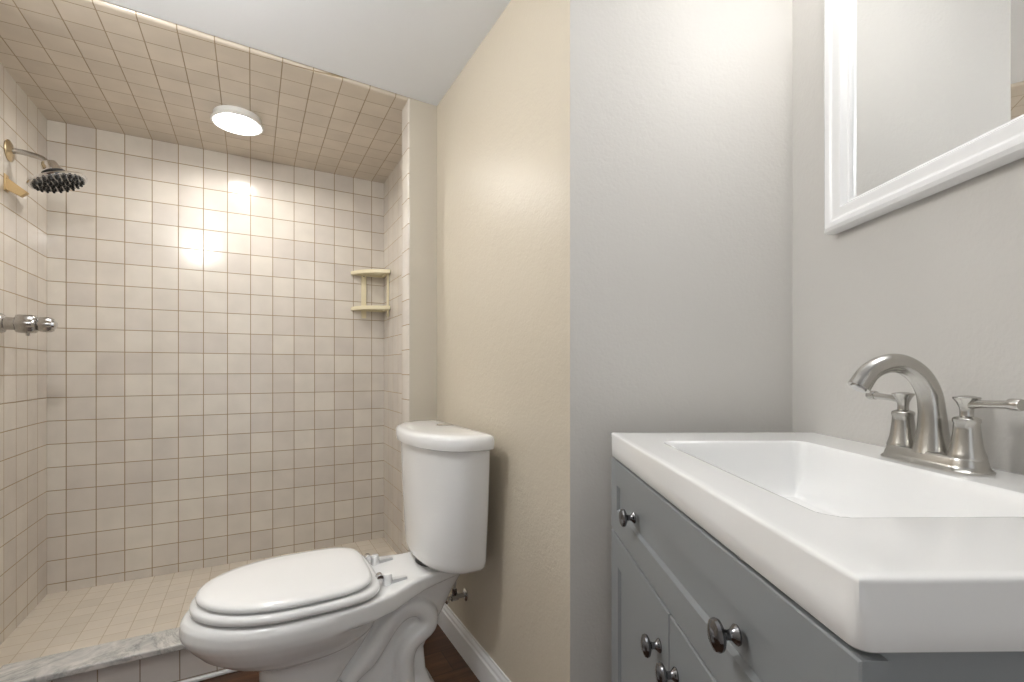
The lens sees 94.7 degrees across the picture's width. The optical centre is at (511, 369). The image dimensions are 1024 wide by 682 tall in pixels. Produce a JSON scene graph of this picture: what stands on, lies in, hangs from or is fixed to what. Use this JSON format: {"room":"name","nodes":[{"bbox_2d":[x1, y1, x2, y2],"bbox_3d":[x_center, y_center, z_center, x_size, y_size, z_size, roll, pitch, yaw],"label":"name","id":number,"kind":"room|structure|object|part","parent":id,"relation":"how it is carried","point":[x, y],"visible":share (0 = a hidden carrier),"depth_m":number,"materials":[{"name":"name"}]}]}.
{"room":"bathroom","nodes":[
{"label":"bathroom","id":0,"kind":"room"},
{"bbox_2d":[0,63,46,644],"bbox_3d":[-1.844,0.001,1.662,0.080,2.158,0.800,0,0,-29],"label":"wall","id":1,"kind":"structure","parent":0,"point":[23,221],"depth_m":1.81,"materials":[{"name":"tile"}]},
{"bbox_2d":[4,173,28,197],"bbox_3d":[-1.786,-0.663,1.703,0.061,0.074,0.032,0,0,-29],"label":"wall hook","id":2,"kind":"object","parent":1,"relation":"attached to","point":[9,185],"visible":1,"depth_m":1.69,"materials":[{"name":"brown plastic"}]},
{"bbox_3d":[-1.811,-0.670,1.690,0.004,0.060,0.032,0,0,-29],"label":"hook plate","id":3,"kind":"part","parent":2,"relation":"part of","materials":[{"name":"brown plastic"}]},
{"bbox_2d":[0,313,57,335],"bbox_3d":[-1.726,-0.161,1.688,0.152,0.077,0.072,0,0,-29],"label":"shower valve","id":4,"kind":"object","parent":1,"relation":"attached to","point":[27,324],"visible":1,"depth_m":1.67,"materials":[{"name":"silver metal"}]},
{"bbox_3d":[-1.785,-0.164,1.655,0.016,0.070,0.070,0,0,-29],"label":"wall plate","id":5,"kind":"part","parent":4,"relation":"part of","materials":[{"name":"silver metal"}]},
{"bbox_3d":[-1.766,-0.164,1.665,0.029,0.046,0.046,0,0,-29],"label":"stem","id":6,"kind":"part","parent":4,"relation":"part of","materials":[{"name":"silver metal"}]},
{"bbox_3d":[-1.731,-0.164,1.685,0.060,0.065,0.072,0,0,-29],"label":"handle","id":7,"kind":"part","parent":4,"relation":"part of","materials":[{"name":"silver metal"}]},
{"bbox_2d":[4,139,87,193],"bbox_3d":[-1.729,-0.750,1.763,0.217,0.167,0.179,0,0,-29],"label":"shower","id":8,"kind":"object","parent":1,"relation":"attached to","point":[53,178],"visible":1,"depth_m":1.74,"materials":[{"name":"silver metal"}]},
{"bbox_3d":[-1.774,-0.785,1.740,0.113,0.046,0.020,0,0,-29],"label":"shower arm","id":9,"kind":"part","parent":8,"relation":"part of","materials":[{"name":"silver metal"}]},
{"bbox_2d":[0,537,396,667],"bbox_3d":[-1.181,1.023,2.033,1.440,0.114,0.790,0,0,-29],"label":"floor","id":10,"kind":"structure","parent":0,"point":[70,620],"depth_m":1.89,"materials":[{"name":"tile"}]},
{"bbox_2d":[48,649,224,681],"bbox_3d":[-0.968,0.963,1.645,1.440,0.115,0.095,0,0,-29],"label":"curb","id":11,"kind":"object","parent":10,"relation":"on","point":[181,665],"depth_m":1.50,"materials":[{"name":"tile"}]},
{"bbox_2d":[0,627,185,681],"bbox_3d":[-0.969,0.893,1.647,1.201,0.023,0.127,0,0,-29],"label":"sill","id":12,"kind":"structure","parent":11,"relation":"on","point":[96,657],"depth_m":1.45,"materials":[{"name":"grey stone"}]},
{"bbox_2d":[47,120,383,593],"bbox_3d":[-1.390,0.001,2.414,1.600,2.158,0.080,0,0,-29],"label":"wall","id":13,"kind":"structure","parent":0,"point":[215,387],"depth_m":2.31,"materials":[{"name":"tile"}]},
{"bbox_2d":[351,269,389,317],"bbox_3d":[-0.782,-0.421,2.609,0.183,0.258,0.163,0,0,-29],"label":"corner shelf","id":14,"kind":"object","parent":13,"relation":"attached to","point":[379,273],"visible":1,"depth_m":2.63,"materials":[{"name":"beige ceramic"}]},
{"bbox_2d":[351,305,389,311],"bbox_3d":[-0.780,-0.342,2.608,0.182,0.020,0.162,0,0,-29],"label":"tray","id":15,"kind":"object","parent":14,"relation":"on","point":[363,308],"depth_m":2.59,"materials":[{"name":"beige plastic"}]},
{"bbox_2d":[351,269,389,277],"bbox_3d":[-0.780,-0.540,2.608,0.182,0.020,0.162,0,0,-29],"label":"tray","id":16,"kind":"object","parent":14,"relation":"on","point":[379,273],"depth_m":2.61,"materials":[{"name":"beige plastic"}]},
{"bbox_2d":[0,0,510,182],"bbox_3d":[-0.283,-1.122,0.980,2.158,0.088,3.660,0,0,-29],"label":"ceiling","id":17,"kind":"structure","parent":0,"point":[96,64],"depth_m":1.68,"materials":[{"name":"tile"}]},
{"bbox_2d":[210,105,263,135],"bbox_3d":[-1.166,-1.059,2.007,0.197,0.036,0.197,0,0,-29],"label":"recessed light","id":18,"kind":"object","parent":17,"relation":"in","point":[232,119],"visible":1,"depth_m":2.00,"materials":[{"name":"white plastic"}]},
{"bbox_2d":[198,624,479,681],"bbox_3d":[0.221,1.050,0.065,2.158,0.060,3.810,0,0,-29],"label":"floor","id":19,"kind":"structure","parent":0,"point":[444,663],"depth_m":1.62,"materials":[{"name":"brown wood"}]},
{"bbox_2d":[180,669,235,681],"bbox_3d":[-0.959,1.014,1.588,1.400,0.012,0.014,0,0,-29],"label":"trim strip","id":20,"kind":"object","parent":19,"relation":"on","point":[226,671],"visible":0.15,"depth_m":1.56,"materials":[{"name":"white paint"}]},
{"bbox_2d":[179,419,493,681],"bbox_3d":[-0.512,0.600,1.411,0.796,0.840,0.522,0,0,-29],"label":"toilet","id":21,"kind":"object","parent":19,"relation":"on","point":[337,614],"visible":1,"depth_m":1.35,"materials":[{"name":"white ceramic"}]},
{"bbox_3d":[-0.638,0.591,1.342,0.437,0.022,0.352,0,0,-29],"label":"seat lid","id":22,"kind":"part","parent":21,"relation":"part of","materials":[{"name":"white plastic"}]},
{"bbox_3d":[-0.634,0.618,1.344,0.471,0.022,0.374,0,0,-29],"label":"seat","id":23,"kind":"part","parent":21,"relation":"part of","materials":[{"name":"white plastic"}]},
{"bbox_3d":[-0.512,0.821,1.411,0.796,0.398,0.386,0,0,-29],"label":"bowl","id":24,"kind":"part","parent":21,"relation":"part of","materials":[{"name":"white ceramic"}]},
{"bbox_3d":[-0.257,0.209,1.551,0.212,0.050,0.522,0,0,-29],"label":"tank lid","id":25,"kind":"part","parent":21,"relation":"part of","materials":[{"name":"white ceramic"}]},
{"bbox_3d":[-0.254,0.417,1.553,0.187,0.367,0.494,0,0,-29],"label":"tank","id":26,"kind":"part","parent":21,"relation":"part of","materials":[{"name":"white ceramic"}]},
{"bbox_2d":[611,457,1023,681],"bbox_3d":[0.436,0.604,0.683,0.476,0.831,0.734,0,0,-1],"label":"vanity cabinet","id":27,"kind":"object","parent":19,"relation":"on","point":[685,607],"visible":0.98,"depth_m":0.55,"materials":[{"name":"grey paint"}]},
{"bbox_3d":[0.209,0.269,0.859,0.028,0.033,0.033,0,0,-1],"label":"knob","id":28,"kind":"part","parent":27,"relation":"part of","materials":[{"name":"silver metal"}]},
{"bbox_3d":[0.233,0.630,0.864,0.020,0.556,0.367,0,0,-1],"label":"door","id":29,"kind":"part","parent":27,"relation":"part of","materials":[{"name":"grey paint"}]},
{"bbox_3d":[0.211,0.420,0.719,0.028,0.033,0.033,0,0,-1],"label":"knob","id":30,"kind":"part","parent":27,"relation":"part of","materials":[{"name":"silver metal"}]},
{"bbox_3d":[0.212,0.420,0.649,0.028,0.033,0.033,0,0,-1],"label":"knob","id":31,"kind":"part","parent":27,"relation":"part of","materials":[{"name":"silver metal"}]},
{"bbox_3d":[0.238,0.629,0.495,0.020,0.557,0.364,0,0,-1],"label":"door","id":32,"kind":"part","parent":27,"relation":"part of","materials":[{"name":"grey paint"}]},
{"bbox_3d":[0.215,0.269,0.479,0.028,0.033,0.033,0,0,-1],"label":"knob","id":33,"kind":"part","parent":27,"relation":"part of","materials":[{"name":"silver metal"}]},
{"bbox_3d":[0.235,0.270,0.680,0.020,0.154,0.734,0,0,-1],"label":"drawer","id":34,"kind":"part","parent":27,"relation":"part of","materials":[{"name":"grey paint"}]},
{"bbox_2d":[611,432,1023,652],"bbox_3d":[0.451,0.198,0.680,0.455,0.120,0.730,0,0,-1],"label":"washbasin","id":35,"kind":"object","parent":27,"relation":"in","point":[888,555],"visible":0.95,"depth_m":0.43,"materials":[{"name":"white ceramic"}]},
{"bbox_2d":[848,354,1023,476],"bbox_3d":[0.611,0.057,0.688,0.180,0.162,0.180,0,0,44],"label":"faucet","id":36,"kind":"object","parent":35,"relation":"on","point":[930,444],"visible":1,"depth_m":0.67,"materials":[{"name":"silver metal"}]},
{"bbox_3d":[0.611,0.044,0.774,0.015,0.018,0.066,0,0,-1],"label":"lever","id":37,"kind":"part","parent":36,"relation":"part of","materials":[{"name":"silver metal"}]},
{"bbox_3d":[0.564,0.048,0.686,0.146,0.144,0.049,0,0,-1],"label":"spout","id":38,"kind":"part","parent":36,"relation":"part of","materials":[{"name":"silver metal"}]},
{"bbox_3d":[0.611,0.092,0.738,0.042,0.060,0.042,0,0,-1],"label":"handle","id":39,"kind":"part","parent":36,"relation":"part of","materials":[{"name":"silver metal"}]},
{"bbox_3d":[0.612,0.127,0.687,0.058,0.022,0.156,0,0,-1],"label":"plate","id":40,"kind":"part","parent":36,"relation":"part of","materials":[{"name":"silver metal"}]},
{"bbox_3d":[0.613,0.092,0.636,0.042,0.060,0.042,0,0,-1],"label":"handle","id":41,"kind":"part","parent":36,"relation":"part of","materials":[{"name":"silver metal"}]},
{"bbox_3d":[0.613,0.044,0.600,0.015,0.018,0.066,0,0,-1],"label":"lever","id":42,"kind":"part","parent":36,"relation":"part of","materials":[{"name":"silver metal"}]},
{"bbox_2d":[402,98,436,552],"bbox_3d":[-0.349,-0.034,1.974,0.200,2.108,0.095,0,0,-29],"label":"wall","id":43,"kind":"structure","parent":0,"point":[419,119],"depth_m":1.92,"materials":[{"name":"paint"}]},
{"bbox_2d":[384,0,569,681],"bbox_3d":[-0.266,-0.003,1.947,0.081,2.166,1.822,0,0,-29],"label":"wall","id":44,"kind":"structure","parent":0,"point":[503,124],"depth_m":1.39,"materials":[{"name":"beige paint"}]},
{"bbox_2d":[445,582,467,603],"bbox_3d":[-0.235,0.712,1.711,0.093,0.216,0.167,0,0,-29],"label":"valve","id":45,"kind":"object","parent":44,"relation":"attached to","point":[454,596],"visible":0.52,"depth_m":1.65,"materials":[{"name":"silver metal"}]},
{"bbox_2d":[437,603,510,681],"bbox_3d":[-0.091,0.968,1.533,0.013,0.105,0.927,0,0,-29],"label":"baseboard","id":46,"kind":"structure","parent":44,"relation":"attached to","point":[479,661],"depth_m":1.62,"materials":[{"name":"white paint"}]},
{"bbox_2d":[570,0,792,681],"bbox_3d":[0.445,-0.033,1.170,0.613,2.106,0.080,0,0,0],"label":"wall","id":47,"kind":"structure","parent":0,"point":[681,111],"depth_m":1.13,"materials":[{"name":"grey paint"}]},
{"bbox_2d":[793,0,1023,473],"bbox_3d":[0.724,-0.033,0.279,0.080,2.106,1.703,0,0,-1],"label":"wall","id":48,"kind":"structure","parent":0,"point":[936,280],"depth_m":0.83,"materials":[{"name":"grey paint"}]},
{"bbox_2d":[824,0,1023,234],"bbox_3d":[0.661,-0.561,0.694,0.027,0.560,0.573,0,0,-1],"label":"wall mirror","id":49,"kind":"object","parent":48,"relation":"attached to","point":[923,98],"visible":1,"depth_m":0.79,"materials":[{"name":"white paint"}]}
]}

